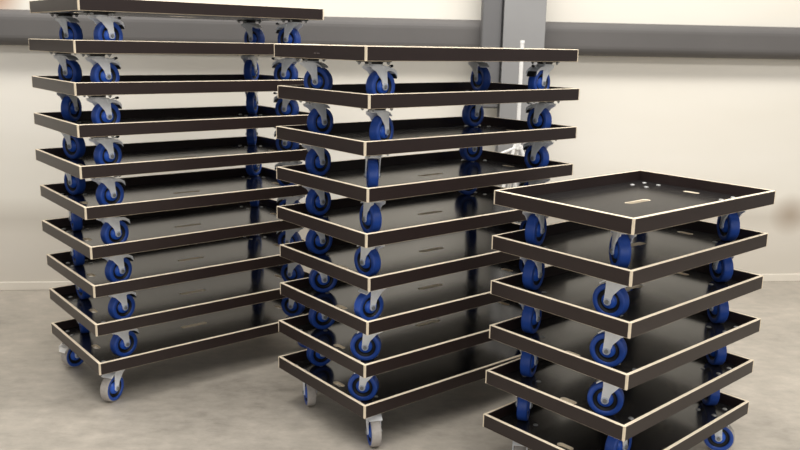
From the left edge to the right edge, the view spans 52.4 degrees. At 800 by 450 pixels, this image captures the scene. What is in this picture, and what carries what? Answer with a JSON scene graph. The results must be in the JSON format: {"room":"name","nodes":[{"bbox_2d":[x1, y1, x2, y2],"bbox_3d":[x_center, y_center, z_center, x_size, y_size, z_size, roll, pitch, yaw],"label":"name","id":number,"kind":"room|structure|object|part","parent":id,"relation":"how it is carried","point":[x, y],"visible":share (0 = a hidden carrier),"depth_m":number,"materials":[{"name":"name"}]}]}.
{"room":"warehouse","nodes":[
{"label":"warehouse","id":0,"kind":"room"},
{"bbox_2d":[0,0,799,281],"bbox_3d":[0.026,-1.758,5.045,14.000,4.400,0.150,0,13,-6],"label":"wall","id":1,"kind":"structure","parent":0,"point":[736,121],"depth_m":5.27,"materials":[{"name":"white paint"}]},
{"bbox_2d":[0,9,799,59],"bbox_3d":[0.029,-1.174,5.037,14.000,0.205,0.120,0,13,-6],"label":"beam","id":2,"kind":"structure","parent":1,"relation":"attached to","point":[16,26],"depth_m":5.01,"materials":[{"name":"grey metal"}]},
{"bbox_2d":[0,274,799,289],"bbox_3d":[-0.007,0.380,5.439,14.000,0.055,0.012,0,13,-6],"label":"baseboard","id":3,"kind":"structure","parent":1,"relation":"attached to","point":[46,285],"depth_m":5.20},
{"bbox_2d":[480,0,502,107],"bbox_3d":[0.580,-2.295,4.744,0.123,3.200,0.068,0,13,-6],"label":"trim","id":4,"kind":"structure","parent":1,"relation":"attached to","point":[491,10],"depth_m":4.96,"materials":[{"name":"grey paint"}]},
{"bbox_2d":[495,0,546,223],"bbox_3d":[0.763,-1.707,4.880,0.260,4.400,0.098,0,13,-6],"label":"trim","id":5,"kind":"structure","parent":1,"relation":"attached to","point":[525,20],"depth_m":4.96,"materials":[{"name":"grey paint"}]},
{"bbox_2d":[0,281,799,449],"bbox_3d":[-0.023,1.157,2.307,16.000,0.100,14.000,1,13,0],"label":"floor","id":6,"kind":"structure","parent":0,"point":[235,396],"depth_m":3.64,"materials":[{"name":"concrete"}]},
{"bbox_2d":[51,298,309,401],"bbox_3d":[-1.049,0.569,4.141,1.190,0.212,0.659,-9,16,-39],"label":"dolly","id":7,"kind":"object","parent":6,"relation":"on","point":[172,339],"visible":0.71,"depth_m":3.94,"materials":[{"name":"brown wood"}]},
{"bbox_2d":[49,265,309,356],"bbox_3d":[-1.051,0.399,4.120,1.189,0.212,0.659,-9,16,-38],"label":"dolly","id":8,"kind":"object","parent":7,"relation":"on","point":[162,304],"visible":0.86,"depth_m":3.94,"materials":[{"name":"brown wood"}]},
{"bbox_3d":[-1.050,0.343,4.107,1.164,0.012,0.634,-9,16,-38],"label":"panel","id":9,"kind":"part","parent":8,"relation":"part of","materials":[{"name":"brown wood"}]},
{"bbox_2d":[46,232,304,319],"bbox_3d":[-1.052,0.231,4.093,1.189,0.212,0.659,-9,16,-38],"label":"dolly","id":10,"kind":"object","parent":8,"relation":"on","point":[179,264],"visible":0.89,"depth_m":3.93,"materials":[{"name":"brown wood"}]},
{"bbox_3d":[-1.051,0.174,4.080,1.164,0.012,0.634,-9,16,-38],"label":"panel","id":11,"kind":"part","parent":10,"relation":"part of","materials":[{"name":"brown wood"}]},
{"bbox_2d":[41,199,303,281],"bbox_3d":[-1.059,0.064,4.060,1.189,0.212,0.659,-9,16,-39],"label":"dolly","id":12,"kind":"object","parent":10,"relation":"on","point":[188,226],"visible":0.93,"depth_m":3.92,"materials":[{"name":"brown wood"}]},
{"bbox_3d":[-1.058,0.007,4.047,1.164,0.012,0.634,-9,16,-39],"label":"panel","id":13,"kind":"part","parent":12,"relation":"part of","materials":[{"name":"brown wood"}]},
{"bbox_2d":[40,166,307,243],"bbox_3d":[-1.052,-0.101,4.017,1.189,0.212,0.659,-9,16,-38],"label":"dolly","id":14,"kind":"object","parent":12,"relation":"on","point":[174,191],"visible":0.83,"depth_m":3.90,"materials":[{"name":"brown wood"}]},
{"bbox_2d":[35,135,307,204],"bbox_3d":[-1.065,-0.270,3.996,1.189,0.212,0.659,-9,16,-38],"label":"dolly","id":15,"kind":"object","parent":14,"relation":"on","point":[177,155],"visible":0.84,"depth_m":3.86,"materials":[{"name":"brown wood"}]},
{"bbox_3d":[-1.064,-0.327,3.983,1.164,0.012,0.634,-9,16,-38],"label":"panel","id":16,"kind":"part","parent":15,"relation":"part of","materials":[{"name":"brown wood"}]},
{"bbox_2d":[34,105,309,164],"bbox_3d":[-1.061,-0.438,3.968,1.189,0.212,0.659,-9,16,-37],"label":"dolly","id":17,"kind":"object","parent":15,"relation":"on","point":[107,150],"visible":0.87,"depth_m":3.81,"materials":[{"name":"brown wood"}]},
{"bbox_2d":[31,74,303,123],"bbox_3d":[-1.060,-0.607,3.942,1.189,0.212,0.659,-9,16,-37],"label":"dolly","id":18,"kind":"object","parent":17,"relation":"on","point":[105,110],"visible":0.88,"depth_m":3.70,"materials":[{"name":"brown wood"}]},
{"bbox_2d":[28,39,300,81],"bbox_3d":[-1.060,-0.775,3.916,1.189,0.212,0.659,-9,16,-38],"label":"dolly","id":19,"kind":"object","parent":18,"relation":"on","point":[104,69],"visible":0.88,"depth_m":3.60,"materials":[{"name":"brown wood"}]},
{"bbox_2d":[29,0,323,43],"bbox_3d":[-1.044,-0.944,3.894,1.189,0.212,0.659,-9,16,-39],"label":"dolly","id":20,"kind":"object","parent":19,"relation":"on","point":[107,28],"visible":0.87,"depth_m":3.67,"materials":[{"name":"brown wood"}]},
{"bbox_3d":[-1.042,-1.000,3.881,1.164,0.012,0.634,-9,16,-39],"label":"panel","id":21,"kind":"part","parent":20,"relation":"part of","materials":[{"name":"brown wood"}]},
{"bbox_3d":[-1.060,-0.495,3.955,1.164,0.012,0.634,-9,16,-37],"label":"panel","id":22,"kind":"part","parent":17,"relation":"part of","materials":[{"name":"brown wood"}]},
{"bbox_3d":[-1.051,-0.157,4.005,1.164,0.012,0.634,-9,16,-38],"label":"panel","id":23,"kind":"part","parent":14,"relation":"part of","materials":[{"name":"brown wood"}]},
{"bbox_3d":[-1.048,0.512,4.128,1.164,0.012,0.634,-9,16,-39],"label":"panel","id":24,"kind":"part","parent":7,"relation":"part of","materials":[{"name":"brown wood"}]},
{"bbox_2d":[278,322,520,446],"bbox_3d":[0.119,0.674,3.770,1.184,0.212,0.651,-9,16,-38],"label":"dolly","id":25,"kind":"object","parent":6,"relation":"on","point":[402,386],"visible":0.47,"depth_m":3.52,"materials":[{"name":"brown wood"}]},
{"bbox_2d":[278,286,522,400],"bbox_3d":[0.123,0.509,3.731,1.184,0.212,0.642,-9,16,-38],"label":"dolly","id":26,"kind":"object","parent":25,"relation":"on","point":[403,346],"visible":0.59,"depth_m":3.49,"materials":[{"name":"brown wood"}]},
{"bbox_3d":[0.124,0.452,3.719,1.158,0.012,0.618,-9,16,-38],"label":"panel","id":27,"kind":"part","parent":26,"relation":"part of","materials":[{"name":"brown wood"}]},
{"bbox_2d":[280,259,545,360],"bbox_3d":[0.134,0.341,3.704,1.184,0.212,0.642,-9,16,-38],"label":"dolly","id":28,"kind":"object","parent":26,"relation":"on","point":[404,304],"visible":0.56,"depth_m":3.48,"materials":[{"name":"brown wood"}]},
{"bbox_3d":[0.135,0.284,3.691,1.158,0.012,0.618,-9,16,-38],"label":"panel","id":29,"kind":"part","parent":28,"relation":"part of","materials":[{"name":"brown wood"}]},
{"bbox_2d":[280,222,544,320],"bbox_3d":[0.137,0.172,3.678,1.184,0.212,0.642,-9,16,-38],"label":"dolly","id":30,"kind":"object","parent":28,"relation":"on","point":[405,262],"visible":0.74,"depth_m":3.48,"materials":[{"name":"brown wood"}]},
{"bbox_3d":[0.138,0.116,3.665,1.158,0.012,0.618,-9,16,-38],"label":"panel","id":31,"kind":"part","parent":30,"relation":"part of","materials":[{"name":"brown wood"}]},
{"bbox_2d":[277,186,548,276],"bbox_3d":[0.129,0.007,3.638,1.184,0.212,0.642,-9,16,-38],"label":"dolly","id":32,"kind":"object","parent":30,"relation":"on","point":[424,216],"visible":0.75,"depth_m":3.47,"materials":[{"name":"brown wood"}]},
{"bbox_3d":[0.130,-0.050,3.625,1.158,0.012,0.618,-9,16,-38],"label":"panel","id":33,"kind":"part","parent":32,"relation":"part of","materials":[{"name":"brown wood"}]},
{"bbox_2d":[276,150,572,232],"bbox_3d":[0.131,-0.161,3.612,1.184,0.212,0.642,-9,16,-39],"label":"dolly","id":34,"kind":"object","parent":32,"relation":"on","point":[411,175],"visible":0.83,"depth_m":3.49,"materials":[{"name":"brown wood"}]},
{"bbox_3d":[0.133,-0.218,3.599,1.158,0.012,0.618,-9,16,-39],"label":"panel","id":35,"kind":"part","parent":34,"relation":"part of","materials":[{"name":"brown wood"}]},
{"bbox_2d":[276,116,576,187],"bbox_3d":[0.136,-0.328,3.580,1.184,0.212,0.642,-9,16,-37],"label":"dolly","id":36,"kind":"object","parent":34,"relation":"on","point":[441,133],"visible":0.98,"depth_m":3.47,"materials":[{"name":"brown wood"}]},
{"bbox_3d":[0.137,-0.385,3.567,1.158,0.012,0.618,-9,16,-37],"label":"panel","id":37,"kind":"part","parent":36,"relation":"part of","materials":[{"name":"brown wood"}]},
{"bbox_2d":[277,82,579,140],"bbox_3d":[0.145,-0.497,3.555,1.184,0.212,0.642,-9,16,-38],"label":"dolly","id":38,"kind":"object","parent":36,"relation":"on","point":[405,95],"visible":0.93,"depth_m":3.39,"materials":[{"name":"brown wood"}]},
{"bbox_3d":[0.146,-0.553,3.542,1.158,0.012,0.618,-9,16,-38],"label":"panel","id":39,"kind":"part","parent":38,"relation":"part of","materials":[{"name":"brown wood"}]},
{"bbox_2d":[274,44,578,93],"bbox_3d":[0.134,-0.665,3.529,1.184,0.212,0.642,-9,16,-38],"label":"dolly","id":40,"kind":"object","parent":38,"relation":"on","point":[380,80],"visible":0.92,"depth_m":3.26,"materials":[{"name":"brown wood"}]},
{"bbox_3d":[0.117,0.617,3.760,1.158,0.012,0.618,-9,16,-38],"label":"panel","id":41,"kind":"part","parent":25,"relation":"part of","materials":[{"name":"brown wood"}]},
{"bbox_2d":[501,40,524,187],"bbox_3d":[0.733,-0.306,4.996,0.642,1.615,0.614,1,13,0],"label":"tripod stand","id":42,"kind":"object","parent":6,"relation":"on","point":[516,147],"visible":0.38,"depth_m":4.87,"materials":[{"name":"white metal"}]},
{"bbox_3d":[0.635,-0.440,4.880,0.115,0.063,0.032,-1,13,-10],"label":"arm","id":43,"kind":"part","parent":42,"relation":"part of"},
{"bbox_3d":[0.548,0.029,4.883,0.364,1.004,0.028,-9,16,-39],"label":"leg","id":44,"kind":"part","parent":42,"relation":"part of","materials":[{"name":"white metal"}]},
{"bbox_2d":[483,391,748,449],"bbox_3d":[0.856,0.816,3.201,0.911,0.212,0.610,-10,17,-41],"label":"dolly","id":45,"kind":"object","parent":6,"relation":"on","point":[544,429],"visible":0.59,"depth_m":3.09,"materials":[{"name":"brown wood"}]},
{"bbox_2d":[485,352,753,449],"bbox_3d":[0.865,0.646,3.181,0.911,0.212,0.610,-10,17,-41],"label":"dolly","id":46,"kind":"object","parent":45,"relation":"on","point":[556,388],"visible":0.7,"depth_m":3.01,"materials":[{"name":"brown wood"}]},
{"bbox_3d":[0.866,0.589,3.168,0.886,0.012,0.584,-10,17,-41],"label":"panel","id":47,"kind":"part","parent":46,"relation":"part of","materials":[{"name":"brown wood"}]},
{"bbox_2d":[489,309,760,415],"bbox_3d":[0.879,0.476,3.162,0.911,0.212,0.610,-10,16,-40],"label":"dolly","id":48,"kind":"object","parent":46,"relation":"on","point":[562,341],"visible":0.75,"depth_m":3.00,"materials":[{"name":"brown wood"}]},
{"bbox_3d":[0.880,0.420,3.150,0.886,0.012,0.584,-10,16,-40],"label":"panel","id":49,"kind":"part","parent":48,"relation":"part of","materials":[{"name":"brown wood"}]},
{"bbox_2d":[490,264,763,366],"bbox_3d":[0.882,0.306,3.144,0.911,0.212,0.610,-10,16,-40],"label":"dolly","id":50,"kind":"object","parent":48,"relation":"on","point":[568,294],"visible":0.77,"depth_m":3.00,"materials":[{"name":"brown wood"}]},
{"bbox_3d":[0.883,0.249,3.132,0.886,0.012,0.584,-10,16,-40],"label":"panel","id":51,"kind":"part","parent":50,"relation":"part of","materials":[{"name":"brown wood"}]},
{"bbox_2d":[491,220,767,317],"bbox_3d":[0.884,0.138,3.116,0.911,0.212,0.610,-9,16,-39],"label":"dolly","id":52,"kind":"object","parent":50,"relation":"on","point":[568,245],"visible":0.82,"depth_m":3.00,"materials":[{"name":"brown wood"}]},
{"bbox_3d":[0.885,0.082,3.104,0.886,0.012,0.584,-9,16,-39],"label":"panel","id":53,"kind":"part","parent":52,"relation":"part of","materials":[{"name":"brown wood"}]},
{"bbox_2d":[494,170,775,267],"bbox_3d":[0.890,-0.027,3.076,0.911,0.212,0.610,-9,16,-38],"label":"dolly","id":54,"kind":"object","parent":52,"relation":"on","point":[630,204],"visible":0.99,"depth_m":3.02,"materials":[{"name":"brown wood"}]},
{"bbox_3d":[0.891,-0.084,3.064,0.886,0.012,0.584,-9,16,-38],"label":"panel","id":55,"kind":"part","parent":54,"relation":"part of","materials":[{"name":"brown wood"}]}
]}

